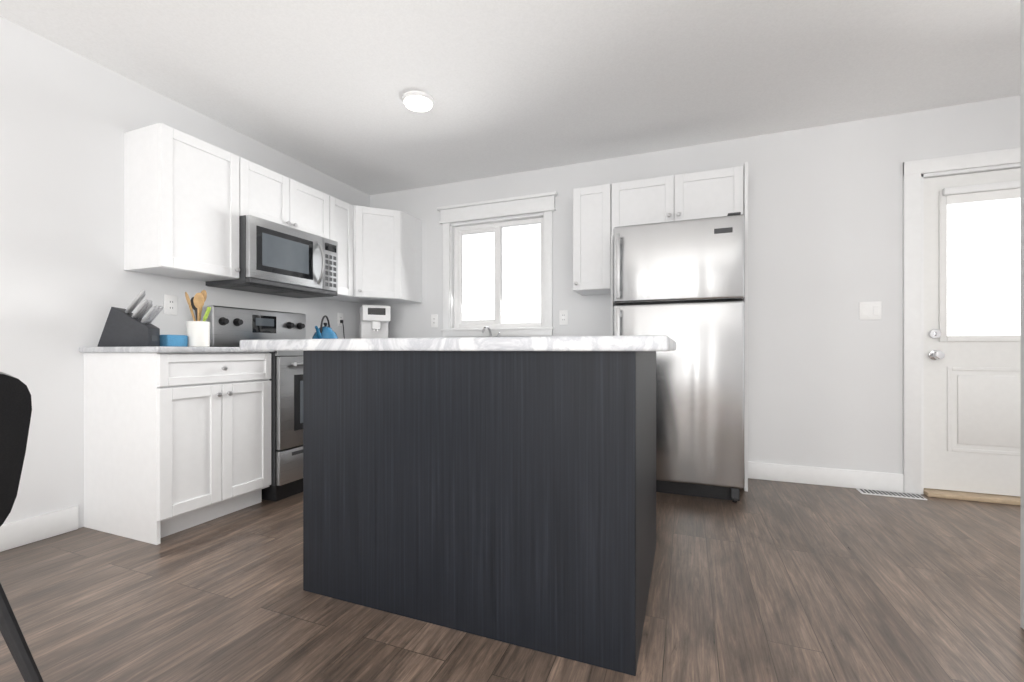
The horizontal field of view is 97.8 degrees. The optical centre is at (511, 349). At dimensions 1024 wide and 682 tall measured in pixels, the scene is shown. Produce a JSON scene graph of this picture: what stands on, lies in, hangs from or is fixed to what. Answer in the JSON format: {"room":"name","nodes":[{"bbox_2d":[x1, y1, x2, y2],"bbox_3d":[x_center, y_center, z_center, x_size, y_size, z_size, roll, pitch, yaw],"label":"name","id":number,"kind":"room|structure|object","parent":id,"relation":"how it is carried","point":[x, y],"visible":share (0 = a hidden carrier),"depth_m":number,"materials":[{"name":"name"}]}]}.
{"room":"kitchen","nodes":[
{"label":"kitchen","id":0,"kind":"room"},
{"bbox_2d":[0,16,369,527],"bbox_3d":[-2.835,-0.300,0.947,0.140,2.440,7.780,0,0,21],"label":"wall","id":1,"kind":"structure","parent":0,"point":[69,118],"depth_m":2.26,"materials":[{"name":"paint"}]},
{"bbox_2d":[0,506,77,551],"bbox_3d":[-3.171,0.860,-0.128,0.018,0.120,5.195,0,0,21],"label":"baseboard","id":2,"kind":"structure","parent":1,"relation":"attached to","point":[15,534],"depth_m":2.14,"materials":[{"name":"white paint"}]},
{"bbox_2d":[164,295,176,314],"bbox_3d":[-2.065,-0.270,2.707,0.010,0.118,0.072,0,0,21],"label":"electrical outlet","id":3,"kind":"object","parent":1,"relation":"attached to","point":[170,304],"visible":1,"depth_m":2.70,"materials":[{"name":"white plastic"}]},
{"bbox_2d":[124,123,239,281],"bbox_3d":[-1.913,-0.823,2.630,0.348,0.765,0.448,0,0,21],"label":"upper cabinet","id":4,"kind":"object","parent":1,"relation":"attached to","point":[181,204],"visible":0.96,"depth_m":2.48,"materials":[{"name":"white paint"}]},
{"bbox_2d":[239,157,328,238],"bbox_3d":[-1.694,-1.020,3.190,0.348,0.370,0.750,0,0,21],"label":"upper cabinet","id":5,"kind":"object","parent":1,"relation":"attached to","point":[269,195],"visible":0.71,"depth_m":3.08,"materials":[{"name":"white paint"}]},
{"bbox_2d":[206,215,337,297],"bbox_3d":[-1.639,-0.621,3.168,0.464,0.424,0.748,0,0,21],"label":"over-the-range microwave","id":6,"kind":"object","parent":5,"relation":"attached to","point":[277,259],"visible":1,"depth_m":3.01,"materials":[{"name":"grey metal"}]},
{"bbox_2d":[317,196,352,297],"bbox_3d":[-1.508,-0.823,3.665,0.348,0.765,0.266,0,0,21],"label":"upper cabinet","id":7,"kind":"object","parent":1,"relation":"attached to","point":[341,222],"visible":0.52,"depth_m":3.64,"materials":[{"name":"white paint"}]},
{"bbox_2d":[337,313,342,325],"bbox_3d":[-1.547,-0.270,4.029,0.010,0.118,0.072,0,0,21],"label":"electrical outlet","id":8,"kind":"object","parent":1,"relation":"attached to","point":[339,316],"visible":0.9,"depth_m":4.02,"materials":[{"name":"white plastic"}]},
{"bbox_2d":[0,0,1020,194],"bbox_3d":[-0.200,-1.570,-0.086,5.800,0.100,7.780,0,0,21],"label":"ceiling","id":9,"kind":"structure","parent":0,"point":[508,86],"depth_m":2.41,"materials":[{"name":"white paint"}]},
{"bbox_2d":[402,91,434,111],"bbox_3d":[-0.571,-1.501,2.723,0.196,0.038,0.196,0,0,21],"label":"recessed light","id":10,"kind":"object","parent":9,"relation":"in","point":[419,101],"visible":1,"depth_m":2.68,"materials":[{"name":"white plastic"}]},
{"bbox_2d":[0,478,1023,681],"bbox_3d":[-0.200,0.970,-0.086,5.800,0.100,7.780,0,0,21],"label":"floor","id":11,"kind":"structure","parent":0,"point":[768,581],"depth_m":1.60,"materials":[{"name":"wood"}]},
{"bbox_2d":[0,372,43,681],"bbox_3d":[-1.379,0.479,0.908,0.571,0.888,0.508,0,0,21],"label":"chair","id":12,"kind":"object","parent":11,"relation":"on","point":[15,406],"visible":1,"depth_m":1.01,"materials":[{"name":"black plastic"}]},
{"bbox_2d":[84,352,270,544],"bbox_3d":[-1.813,0.468,2.486,0.637,0.904,0.612,0,0,21],"label":"base cabinet","id":13,"kind":"object","parent":11,"relation":"on","point":[175,443],"visible":1,"depth_m":2.25,"materials":[{"name":"white paint"}]},
{"bbox_2d":[207,305,305,500],"bbox_3d":[-1.512,0.318,3.111,0.704,1.204,0.759,0,0,21],"label":"range","id":14,"kind":"object","parent":11,"relation":"on","point":[231,326],"visible":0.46,"depth_m":2.78,"materials":[{"name":"grey metal"}]},
{"bbox_2d":[312,315,338,338],"bbox_3d":[-1.364,-0.133,3.220,0.188,0.231,0.240,0,0,21],"label":"kettle","id":15,"kind":"object","parent":14,"relation":"on","point":[325,331],"visible":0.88,"depth_m":3.19,"materials":[{"name":"blue metal"}]},
{"bbox_2d":[303,351,655,675],"bbox_3d":[-0.057,0.463,1.909,1.230,0.915,0.920,0,0,21],"label":"kitchen island","id":16,"kind":"object","parent":11,"relation":"on","point":[509,497],"visible":0.98,"depth_m":1.43,"materials":[{"name":"black wood"}]},
{"bbox_2d":[240,335,675,350],"bbox_3d":[-0.158,-0.017,1.943,1.618,0.044,0.981,0,0,21],"label":"island countertop","id":17,"kind":"structure","parent":16,"relation":"on","point":[611,343],"depth_m":1.40,"materials":[{"name":"stone"}]},
{"bbox_2d":[613,212,744,502],"bbox_3d":[1.117,0.052,3.033,0.765,1.735,0.670,0,0,21],"label":"refrigerator","id":18,"kind":"object","parent":11,"relation":"on","point":[681,283],"visible":0.79,"depth_m":2.73,"materials":[{"name":"grey metal"}]},
{"bbox_2d":[611,162,747,491],"bbox_3d":[1.181,-0.147,3.215,0.878,2.135,0.344,0,0,21],"label":"panel","id":19,"kind":"object","parent":11,"relation":"on","point":[745,299],"visible":0.33,"depth_m":2.90,"materials":[{"name":"white paint"}]},
{"bbox_2d":[856,488,926,499],"bbox_3d":[2.400,0.916,2.834,0.330,0.008,0.105,0,0,21],"label":"floor vent","id":20,"kind":"object","parent":11,"relation":"in","point":[891,494],"visible":1,"depth_m":2.82,"materials":[{"name":"white plastic"}]},
{"bbox_3d":[-0.442,0.468,3.573,2.398,0.904,0.862,0,0,21],"label":"base cabinet","id":21,"kind":"object","parent":11,"relation":"on","visible":0},
{"bbox_2d":[79,346,274,352],"bbox_3d":[-1.818,0.001,2.479,0.634,0.030,0.639,0,0,21],"label":"countertop","id":22,"kind":"structure","parent":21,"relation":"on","point":[157,349],"depth_m":2.19,"materials":[{"name":"stone"}]},
{"bbox_2d":[98,290,162,346],"bbox_3d":[-1.987,-0.164,2.342,0.245,0.299,0.125,0,0,-17],"label":"knife block","id":23,"kind":"object","parent":22,"relation":"on","point":[127,327],"visible":0.94,"depth_m":2.30,"materials":[{"name":"grey wood"}]},
{"bbox_2d":[160,335,187,346],"bbox_3d":[-1.927,-0.048,2.524,0.110,0.068,0.120,0,0,16],"label":"box","id":24,"kind":"object","parent":22,"relation":"on","point":[173,340],"visible":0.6,"depth_m":2.49,"materials":[{"name":"plastic"}]},
{"bbox_2d":[185,290,210,346],"bbox_3d":[-1.846,-0.185,2.630,0.119,0.343,0.121,0,0,21],"label":"utensil crock","id":25,"kind":"object","parent":22,"relation":"on","point":[197,332],"visible":0.96,"depth_m":2.60,"materials":[{"name":"white ceramic"}]},
{"bbox_2d":[359,305,390,337],"bbox_3d":[-1.245,-0.207,4.055,0.240,0.387,0.302,0,0,-24],"label":"coffee machine","id":26,"kind":"object","parent":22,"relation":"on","point":[374,320],"visible":0.69,"depth_m":3.96,"materials":[{"name":"white plastic"}]},
{"bbox_2d":[482,326,499,336],"bbox_3d":[-0.254,-0.106,3.640,0.800,0.183,0.469,0,0,21],"label":"sink faucet","id":27,"kind":"object","parent":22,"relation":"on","point":[489,329],"visible":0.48,"depth_m":3.79,"materials":[{"name":"silver metal"}]},
{"bbox_2d":[370,95,1020,473],"bbox_3d":[1.259,-0.300,3.445,5.660,2.440,0.140,0,0,21],"label":"wall","id":28,"kind":"structure","parent":0,"point":[825,258],"depth_m":3.06,"materials":[{"name":"paint"}]},
{"bbox_2d":[324,205,421,304],"bbox_3d":[-1.233,-0.823,4.020,0.600,0.765,0.608,0,0,21],"label":"upper cabinet","id":29,"kind":"object","parent":28,"relation":"attached to","point":[387,256],"visible":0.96,"depth_m":3.85,"materials":[{"name":"white paint"}]},
{"bbox_2d":[431,314,437,326],"bbox_3d":[-0.719,-0.265,4.140,0.072,0.118,0.010,0,0,21],"label":"electrical outlet","id":30,"kind":"object","parent":28,"relation":"attached to","point":[434,320],"visible":1,"depth_m":4.13,"materials":[{"name":"white plastic"}]},
{"bbox_2d":[437,191,557,336],"bbox_3d":[-0.134,-0.708,3.948,1.130,1.185,0.160,0,0,21],"label":"window","id":31,"kind":"structure","parent":28,"relation":"in","point":[455,324],"depth_m":3.96,"materials":[{"name":"white paint"}]},
{"bbox_2d":[559,310,567,324],"bbox_3d":[0.426,-0.265,3.691,0.072,0.118,0.010,0,0,21],"label":"electrical outlet","id":32,"kind":"object","parent":28,"relation":"attached to","point":[563,317],"visible":1,"depth_m":3.69,"materials":[{"name":"white plastic"}]},
{"bbox_2d":[573,184,610,294],"bbox_3d":[0.637,-0.823,3.427,0.280,0.765,0.348,0,0,21],"label":"upper cabinet","id":33,"kind":"object","parent":28,"relation":"attached to","point":[591,240],"visible":0.98,"depth_m":3.30,"materials":[{"name":"white paint"}]},
{"bbox_2d":[611,166,743,234],"bbox_3d":[1.171,-1.015,3.217,0.859,0.380,0.348,0,0,21],"label":"upper cabinet","id":34,"kind":"object","parent":28,"relation":"attached to","point":[707,194],"visible":0.65,"depth_m":3.07,"materials":[{"name":"white paint"}]},
{"bbox_2d":[748,461,903,492],"bbox_3d":[2.083,0.860,3.040,0.926,0.120,0.014,0,0,21],"label":"baseboard","id":35,"kind":"structure","parent":28,"relation":"attached to","point":[870,480],"depth_m":3.01,"materials":[{"name":"white paint"}]},
{"bbox_2d":[859,301,880,319],"bbox_3d":[2.353,-0.255,2.936,0.118,0.118,0.010,0,0,21],"label":"light switch","id":36,"kind":"object","parent":28,"relation":"attached to","point":[869,310],"visible":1,"depth_m":2.94,"materials":[{"name":"white plastic"}]},
{"bbox_2d":[903,148,1020,494],"bbox_3d":[3.020,-0.141,2.745,1.034,2.122,0.159,0,0,21],"label":"door frame","id":37,"kind":"structure","parent":28,"relation":"attached to","point":[913,171],"depth_m":2.84,"materials":[{"name":"white paint"}]},
{"bbox_2d":[924,168,1020,496],"bbox_3d":[3.003,-0.104,2.703,0.818,1.980,0.115,0,0,21],"label":"entry door","id":38,"kind":"structure","parent":28,"relation":"in","point":[972,413],"depth_m":2.78,"materials":[{"name":"white paint"}]},
{"bbox_2d":[924,488,1020,505],"bbox_3d":[3.013,0.906,2.728,0.824,0.028,0.195,0,0,21],"label":"door threshold sill","id":39,"kind":"structure","parent":28,"relation":"attached to","point":[978,497],"depth_m":2.73,"materials":[{"name":"brown wood"}]},
{"bbox_2d":[1021,0,1023,628],"bbox_3d":[1.506,-0.300,0.856,0.120,2.440,1.300,0,0,21],"label":"wall","id":40,"kind":"structure","parent":0,"point":[1022,313],"depth_m":1.48,"materials":[{"name":"paint"}]}
]}

